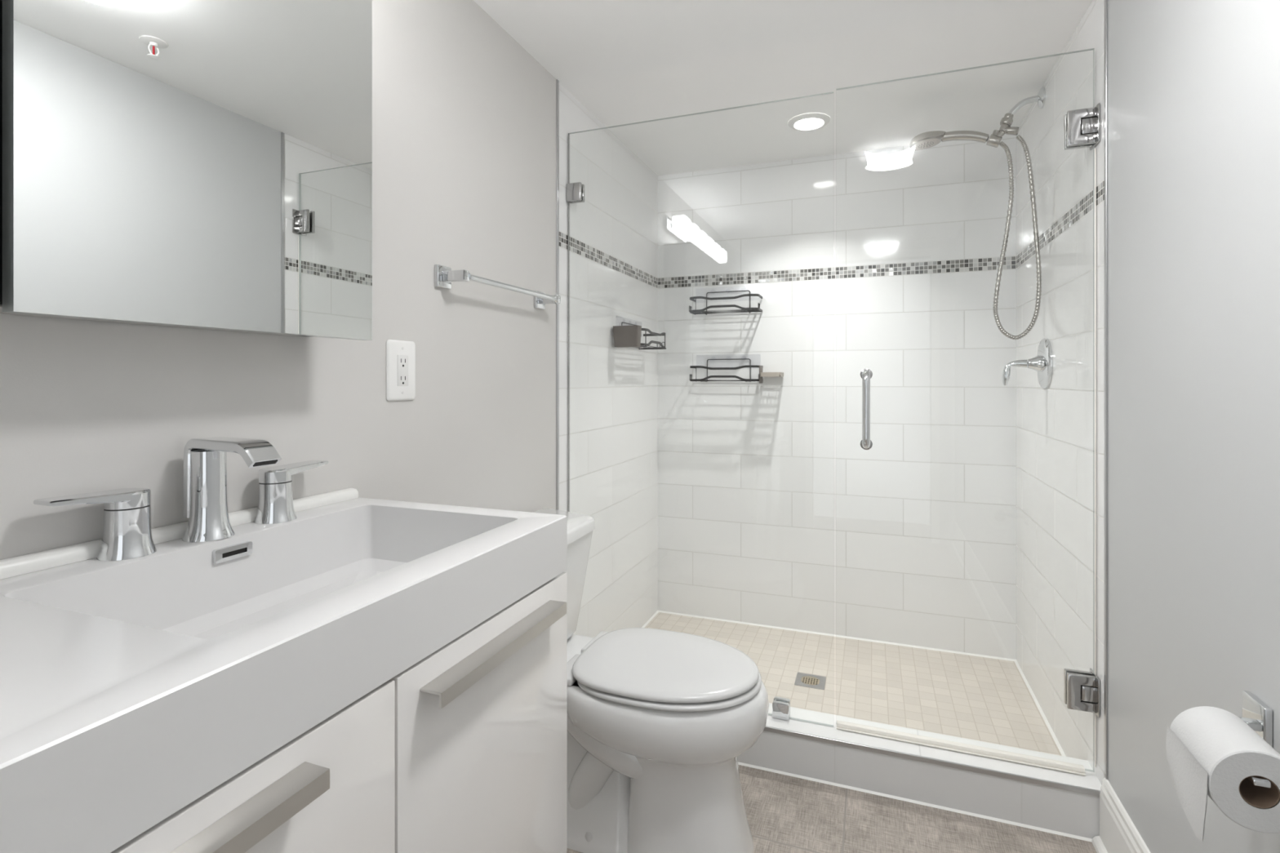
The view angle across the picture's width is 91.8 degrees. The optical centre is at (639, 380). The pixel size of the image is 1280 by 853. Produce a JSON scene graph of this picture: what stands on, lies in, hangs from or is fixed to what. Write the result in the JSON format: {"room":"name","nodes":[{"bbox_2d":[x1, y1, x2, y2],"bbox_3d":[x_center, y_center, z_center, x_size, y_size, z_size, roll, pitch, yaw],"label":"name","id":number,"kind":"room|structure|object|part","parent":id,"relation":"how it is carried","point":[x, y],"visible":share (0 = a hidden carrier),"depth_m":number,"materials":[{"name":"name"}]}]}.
{"room":"bathroom","nodes":[
{"label":"bathroom","id":0,"kind":"room"},
{"bbox_2d":[0,0,657,637],"bbox_3d":[-0.650,0.124,1.164,0.100,2.215,3.923,0,0,21],"label":"wall","id":1,"kind":"structure","parent":0,"point":[464,117],"depth_m":1.49,"materials":[{"name":"grey paint"}]},
{"bbox_2d":[0,0,372,340],"bbox_3d":[-0.713,-0.374,0.658,0.136,0.606,0.992,0,0,21],"label":"mirror","id":2,"kind":"object","parent":1,"relation":"attached to","point":[194,164],"visible":1,"depth_m":0.81,"materials":[{"name":"silver"}]},
{"bbox_3d":[-0.731,-0.079,0.650,0.098,0.001,0.915,0,0,21],"label":"panel","id":3,"kind":"part","parent":2,"relation":"part of","materials":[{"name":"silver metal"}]},
{"bbox_2d":[386,339,415,400],"bbox_3d":[-0.520,-0.022,1.355,0.008,0.131,0.087,0,0,21],"label":"wall outlet","id":4,"kind":"object","parent":1,"relation":"attached to","point":[400,354],"visible":1,"depth_m":1.35,"materials":[{"name":"white plastic"}]},
{"bbox_2d":[397,355,408,386],"bbox_3d":[-0.518,-0.022,1.355,0.002,0.067,0.033,0,0,21],"label":"receptacle","id":5,"kind":"object","parent":4,"relation":"attached to","point":[402,360],"depth_m":1.35,"materials":[{"name":"white plastic"}]},
{"bbox_2d":[434,264,560,309],"bbox_3d":[-0.360,-0.247,1.686,0.076,0.053,0.511,0,0,21],"label":"towel bar","id":6,"kind":"object","parent":1,"relation":"attached to","point":[444,276],"visible":1,"depth_m":1.51,"materials":[{"name":"silver metal"}]},
{"bbox_3d":[-0.471,-0.247,1.483,0.010,0.053,0.053,0,0,21],"label":"wall plate","id":7,"kind":"part","parent":6,"relation":"part of","materials":[{"name":"silver metal"}]},
{"bbox_3d":[-0.436,-0.247,1.470,0.063,0.025,0.021,0,0,21],"label":"post","id":8,"kind":"part","parent":6,"relation":"part of","materials":[{"name":"silver metal"}]},
{"bbox_3d":[-0.310,-0.247,1.913,0.010,0.053,0.053,0,0,21],"label":"wall plate","id":9,"kind":"part","parent":6,"relation":"part of","materials":[{"name":"silver metal"}]},
{"bbox_3d":[-0.276,-0.247,1.900,0.063,0.025,0.021,0,0,21],"label":"post","id":10,"kind":"part","parent":6,"relation":"part of","materials":[{"name":"silver metal"}]},
{"bbox_2d":[556,79,559,510],"bbox_3d":[-0.270,0.034,2.031,0.004,2.035,0.013,0,0,21],"label":"trim","id":11,"kind":"structure","parent":1,"relation":"attached to","point":[557,81],"depth_m":2.03,"materials":[{"name":"silver metal"}]},
{"bbox_2d":[615,315,666,349],"bbox_3d":[0.013,-0.198,2.618,0.120,0.126,0.316,0,0,21],"label":"shower caddy","id":12,"kind":"object","parent":1,"relation":"attached to","point":[651,334],"visible":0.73,"depth_m":2.62,"materials":[{"name":"black metal"}]},
{"bbox_2d":[613,324,641,347],"bbox_3d":[-0.049,-0.173,2.447,0.108,0.084,0.052,0,0,21],"label":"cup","id":13,"kind":"object","parent":12,"relation":"hanging from","point":[624,336],"visible":1,"depth_m":2.42,"materials":[{"name":"grey plastic"}]},
{"bbox_3d":[0.015,-0.151,2.618,0.116,0.027,0.316,0,0,21],"label":"rail","id":14,"kind":"part","parent":12,"relation":"part of","materials":[{"name":"black metal"}]},
{"bbox_3d":[0.015,-0.199,2.618,0.116,0.019,0.316,0,0,21],"label":"rail","id":15,"kind":"part","parent":12,"relation":"part of","materials":[{"name":"black metal"}]},
{"bbox_2d":[473,0,1092,175],"bbox_3d":[0.117,-1.034,0.930,1.700,0.100,4.024,0,0,21],"label":"ceiling","id":16,"kind":"structure","parent":0,"point":[625,61],"depth_m":1.93,"materials":[{"name":"white paint"}]},
{"bbox_2d":[787,112,830,131],"bbox_3d":[0.642,-0.978,2.357,0.156,0.010,0.156,0,0,21],"label":"recessed light","id":17,"kind":"object","parent":16,"relation":"in","point":[811,121],"visible":1,"depth_m":2.34,"materials":[{"name":"white plastic"}]},
{"bbox_2d":[567,612,1096,852],"bbox_3d":[0.011,1.171,0.649,1.700,0.119,4.424,0,0,21],"label":"floor","id":18,"kind":"structure","parent":0,"point":[971,697],"depth_m":2.04,"materials":[{"name":"beige tile"}]},
{"bbox_2d":[110,572,567,852],"bbox_3d":[-0.496,0.728,0.706,0.503,0.804,0.934,0,0,21],"label":"vanity cabinet","id":19,"kind":"object","parent":18,"relation":"on","point":[464,749],"visible":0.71,"depth_m":0.73,"materials":[{"name":"white paint"}]},
{"bbox_3d":[-0.351,0.361,0.419,0.030,0.018,0.318,0,0,21],"label":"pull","id":20,"kind":"part","parent":19,"relation":"part of","materials":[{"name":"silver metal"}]},
{"bbox_3d":[-0.370,0.683,0.440,0.020,0.706,0.524,0,0,21],"label":"door","id":21,"kind":"part","parent":19,"relation":"part of","materials":[{"name":"white paint"}]},
{"bbox_2d":[0,488,567,852],"bbox_3d":[-0.511,0.280,0.712,0.476,0.135,0.934,0,0,21],"label":"sink","id":22,"kind":"object","parent":19,"relation":"in","point":[131,691],"depth_m":0.60,"materials":[{"name":"white ceramic"}]},
{"bbox_3d":[-0.724,0.222,0.795,0.018,0.019,0.920,0,0,21],"label":"splash strip","id":23,"kind":"part","parent":22,"relation":"part of","materials":[{"name":"white ceramic"}]},
{"bbox_2d":[33,436,328,560],"bbox_3d":[-0.598,0.158,0.910,0.158,0.146,0.401,0,0,21],"label":"faucet","id":24,"kind":"object","parent":22,"relation":"on","point":[126,514],"visible":1,"depth_m":0.90,"materials":[{"name":"silver metal"}]},
{"bbox_3d":[-0.693,0.155,0.794,0.049,0.024,0.115,0,0,21],"label":"lever","id":25,"kind":"part","parent":24,"relation":"part of","materials":[{"name":"silver metal"}]},
{"bbox_3d":[-0.682,0.200,0.825,0.062,0.062,0.062,0,0,21],"label":"handle","id":26,"kind":"part","parent":24,"relation":"part of","materials":[{"name":"silver metal"}]},
{"bbox_3d":[-0.595,0.143,0.904,0.147,0.116,0.045,0,0,21],"label":"spout","id":27,"kind":"part","parent":24,"relation":"part of","materials":[{"name":"silver metal"}]},
{"bbox_3d":[-0.605,0.200,1.030,0.062,0.062,0.062,0,0,21],"label":"handle","id":28,"kind":"part","parent":24,"relation":"part of","materials":[{"name":"silver metal"}]},
{"bbox_3d":[-0.593,0.155,1.061,0.049,0.024,0.115,0,0,21],"label":"lever","id":29,"kind":"part","parent":24,"relation":"part of","materials":[{"name":"silver metal"}]},
{"bbox_3d":[-0.205,0.683,0.878,0.020,0.706,0.406,0,0,21],"label":"door","id":30,"kind":"part","parent":19,"relation":"part of","materials":[{"name":"white paint"}]},
{"bbox_3d":[-0.186,0.366,0.858,0.030,0.018,0.310,0,0,21],"label":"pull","id":31,"kind":"part","parent":19,"relation":"part of","materials":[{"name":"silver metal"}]},
{"bbox_2d":[533,508,768,852],"bbox_3d":[-0.038,0.762,1.583,0.728,0.738,0.444,0,0,21],"label":"toilet","id":32,"kind":"object","parent":18,"relation":"on","point":[660,722],"visible":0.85,"depth_m":1.43,"materials":[{"name":"porcelain"},{"name":"plastic"}]},
{"bbox_3d":[-0.278,0.411,1.673,0.216,0.036,0.444,0,0,21],"label":"tank lid","id":33,"kind":"part","parent":32,"relation":"part of","materials":[{"name":"white ceramic"}]},
{"bbox_3d":[-0.281,0.576,1.665,0.188,0.294,0.368,0,0,21],"label":"tank","id":34,"kind":"part","parent":32,"relation":"part of","materials":[{"name":"white ceramic"}]},
{"bbox_3d":[0.069,0.697,1.533,0.444,0.018,0.358,0,0,21],"label":"seat lid","id":35,"kind":"part","parent":32,"relation":"part of","materials":[{"name":"white plastic"}]},
{"bbox_3d":[0.079,0.716,1.530,0.436,0.012,0.364,0,0,21],"label":"seat","id":36,"kind":"part","parent":32,"relation":"part of","materials":[{"name":"white plastic"}]},
{"bbox_2d":[794,672,826,689],"bbox_3d":[0.630,1.110,2.293,0.105,0.003,0.102,0,0,21],"label":"shower drain","id":37,"kind":"object","parent":18,"relation":"on","point":[806,680],"visible":1,"depth_m":2.29,"materials":[{"name":"silver metal"}]},
{"bbox_2d":[737,702,1101,839],"bbox_3d":[0.457,1.078,1.839,1.500,0.146,0.134,0,0,21],"label":"shower curb","id":38,"kind":"object","parent":18,"relation":"on","point":[1070,812],"visible":0.46,"depth_m":1.67,"materials":[{"name":"white tile"}]},
{"bbox_2d":[566,91,833,727],"bbox_3d":[0.160,0.084,1.951,0.860,1.840,0.038,0,0,21],"label":"glass panel","id":39,"kind":"object","parent":38,"relation":"on","point":[575,191],"visible":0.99,"depth_m":2.07,"materials":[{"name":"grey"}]},
{"bbox_2d":[763,725,1100,796],"bbox_3d":[0.433,1.011,1.775,1.500,0.013,0.006,0,0,21],"label":"trim","id":40,"kind":"structure","parent":38,"relation":"on","point":[887,752],"depth_m":1.64,"materials":[{"name":"silver metal"}]},
{"bbox_2d":[657,133,1016,659],"bbox_3d":[0.805,0.124,2.767,1.700,2.215,0.100,0,0,21],"label":"wall","id":41,"kind":"structure","parent":0,"point":[926,514],"depth_m":2.69,"materials":[{"name":"white tile"}]},
{"bbox_2d":[688,290,762,315],"bbox_3d":[0.386,-0.368,2.806,0.316,0.126,0.120,0,0,21],"label":"shower caddy","id":42,"kind":"object","parent":41,"relation":"attached to","point":[749,309],"visible":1,"depth_m":2.77,"materials":[{"name":"black metal"}]},
{"bbox_3d":[0.386,-0.369,2.805,0.316,0.019,0.116,0,0,21],"label":"rail","id":43,"kind":"part","parent":42,"relation":"part of","materials":[{"name":"black metal"}]},
{"bbox_3d":[0.386,-0.321,2.805,0.316,0.027,0.116,0,0,21],"label":"rail","id":44,"kind":"part","parent":42,"relation":"part of","materials":[{"name":"black metal"}]},
{"bbox_2d":[689,358,763,382],"bbox_3d":[0.388,-0.056,2.806,0.316,0.126,0.120,0,0,21],"label":"shower caddy","id":45,"kind":"object","parent":41,"relation":"attached to","point":[704,380],"visible":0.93,"depth_m":2.76,"materials":[{"name":"black metal"}]},
{"bbox_3d":[0.388,-0.057,2.804,0.316,0.019,0.116,0,0,21],"label":"rail","id":46,"kind":"part","parent":45,"relation":"part of","materials":[{"name":"black metal"}]},
{"bbox_3d":[0.388,-0.009,2.804,0.316,0.027,0.116,0,0,21],"label":"rail","id":47,"kind":"part","parent":45,"relation":"part of","materials":[{"name":"black metal"}]},
{"bbox_2d":[757,365,783,383],"bbox_3d":[0.577,-0.026,2.733,0.100,0.078,0.113,0,0,21],"label":"soap dish","id":48,"kind":"object","parent":45,"relation":"on","point":[762,374],"visible":1,"depth_m":2.69,"materials":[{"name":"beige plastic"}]},
{"bbox_2d":[641,610,1092,841],"bbox_3d":[0.610,1.118,2.246,1.500,0.026,1.013,0,0,21],"label":"trim","id":49,"kind":"structure","parent":41,"relation":"attached to","point":[1054,736],"depth_m":1.82,"materials":[{"name":"white"}]},
{"bbox_2d":[1016,0,1279,852],"bbox_3d":[0.848,0.124,0.602,0.100,2.215,3.924,0,0,21],"label":"wall","id":50,"kind":"structure","parent":0,"point":[1193,86],"depth_m":1.24,"materials":[{"name":"grey paint"}]},
{"bbox_2d":[835,48,1100,775],"bbox_3d":[0.860,0.080,1.672,0.631,1.846,0.074,0,0,18],"label":"shower door","id":51,"kind":"structure","parent":50,"relation":"attached to","point":[1082,126],"depth_m":1.59,"materials":[{"name":"clear glass"}]},
{"bbox_3d":[0.634,0.082,1.738,0.021,0.219,0.056,0,0,21],"label":"handle","id":52,"kind":"part","parent":51,"relation":"part of","materials":[{"name":"silver metal"}]},
{"bbox_2d":[860,368,872,449],"bbox_3d":[0.643,0.082,1.762,0.033,0.231,0.005,0,0,21],"label":"door handle","id":53,"kind":"object","parent":51,"relation":"in","point":[871,373],"depth_m":1.76,"materials":[{"name":"silver metal"}]},
{"bbox_3d":[1.157,0.794,1.577,0.008,0.096,0.066,0,0,21],"label":"wall plate","id":54,"kind":"part","parent":51,"relation":"part of","materials":[{"name":"silver metal"}]},
{"bbox_3d":[1.157,-0.644,1.577,0.008,0.096,0.066,0,0,21],"label":"wall plate","id":55,"kind":"part","parent":51,"relation":"part of","materials":[{"name":"silver metal"}]},
{"bbox_2d":[909,130,1041,339],"bbox_3d":[1.148,-0.505,2.138,0.401,0.734,0.105,0,0,21],"label":"shower","id":56,"kind":"object","parent":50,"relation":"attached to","point":[926,140],"visible":1,"depth_m":2.10,"materials":[{"name":"silver metal"}]},
{"bbox_3d":[1.127,-0.840,2.146,0.150,0.055,0.032,0,0,21],"label":"handle","id":57,"kind":"part","parent":56,"relation":"part of","materials":[{"name":"silver metal"}]},
{"bbox_2d":[986,86,1045,147],"bbox_3d":[1.264,-0.884,2.095,0.167,0.181,0.067,0,0,21],"label":"pipe","id":58,"kind":"object","parent":50,"relation":"attached to","point":[1006,122],"visible":1,"depth_m":2.09,"materials":[{"name":"silver metal"}]},
{"bbox_2d":[1001,126,1019,135],"bbox_3d":[1.251,-0.845,2.098,0.055,0.036,0.027,0,0,21],"label":"diverter knob","id":59,"kind":"object","parent":58,"relation":"attached to","point":[1013,131],"depth_m":2.09,"materials":[{"name":"silver metal"}]},
{"bbox_3d":[1.288,-0.919,2.086,0.098,0.063,0.020,0,0,21],"label":"arm","id":60,"kind":"part","parent":58,"relation":"part of","materials":[{"name":"silver metal"}]},
{"bbox_2d":[1001,337,1053,388],"bbox_3d":[1.271,-0.055,2.055,0.127,0.166,0.166,0,0,21],"label":"shower valve","id":61,"kind":"object","parent":50,"relation":"attached to","point":[1042,363],"visible":1,"depth_m":2.02,"materials":[{"name":"silver metal"}]},
{"bbox_3d":[1.248,-0.026,2.064,0.076,0.087,0.029,0,0,21],"label":"lever","id":62,"kind":"part","parent":61,"relation":"part of","materials":[{"name":"silver metal"}]},
{"bbox_3d":[1.292,-0.051,2.000,0.018,0.017,0.017,0,0,21],"label":"diverter knob","id":63,"kind":"part","parent":61,"relation":"part of","materials":[{"name":"silver metal"}]},
{"bbox_3d":[1.323,-0.055,2.036,0.016,0.166,0.166,0,0,21],"label":"plate","id":64,"kind":"part","parent":61,"relation":"part of","materials":[{"name":"silver metal"}]},
{"bbox_2d":[1104,0,1107,779],"bbox_3d":[1.131,-0.009,1.506,0.004,1.949,0.013,0,0,21],"label":"trim","id":65,"kind":"structure","parent":50,"relation":"attached to","point":[1105,1],"depth_m":1.50,"materials":[{"name":"silver metal"}]},
{"bbox_2d":[1091,777,1151,852],"bbox_3d":[0.627,1.048,0.198,0.030,0.165,2.812,0,0,21],"label":"baseboard","id":66,"kind":"structure","parent":50,"relation":"attached to","point":[1118,833],"depth_m":1.43,"materials":[{"name":"white paint"}]},
{"bbox_2d":[1238,690,1272,787],"bbox_3d":[0.838,0.495,0.850,0.091,0.057,0.212,0,0,21],"label":"toilet paper holder","id":67,"kind":"object","parent":50,"relation":"attached to","point":[1256,714],"visible":0.52,"depth_m":0.89,"materials":[{"name":"silver metal"}]},
{"bbox_2d":[1165,706,1279,841],"bbox_3d":[0.786,0.528,0.824,0.107,0.135,0.115,0,0,21],"label":"toilet paper roll","id":68,"kind":"object","parent":67,"relation":"hanging from","point":[1211,752],"visible":1,"depth_m":0.80,"materials":[{"name":"white tissue paper"},{"name":"brown cardboard core"}]},
{"bbox_3d":[0.856,0.497,0.907,0.078,0.010,0.020,0,0,21],"label":"arm","id":69,"kind":"part","parent":67,"relation":"part of","materials":[{"name":"silver metal"}]},
{"bbox_3d":[0.903,0.495,0.908,0.010,0.057,0.058,0,0,21],"label":"wall plate","id":70,"kind":"part","parent":67,"relation":"part of","materials":[{"name":"silver metal"}]}
]}

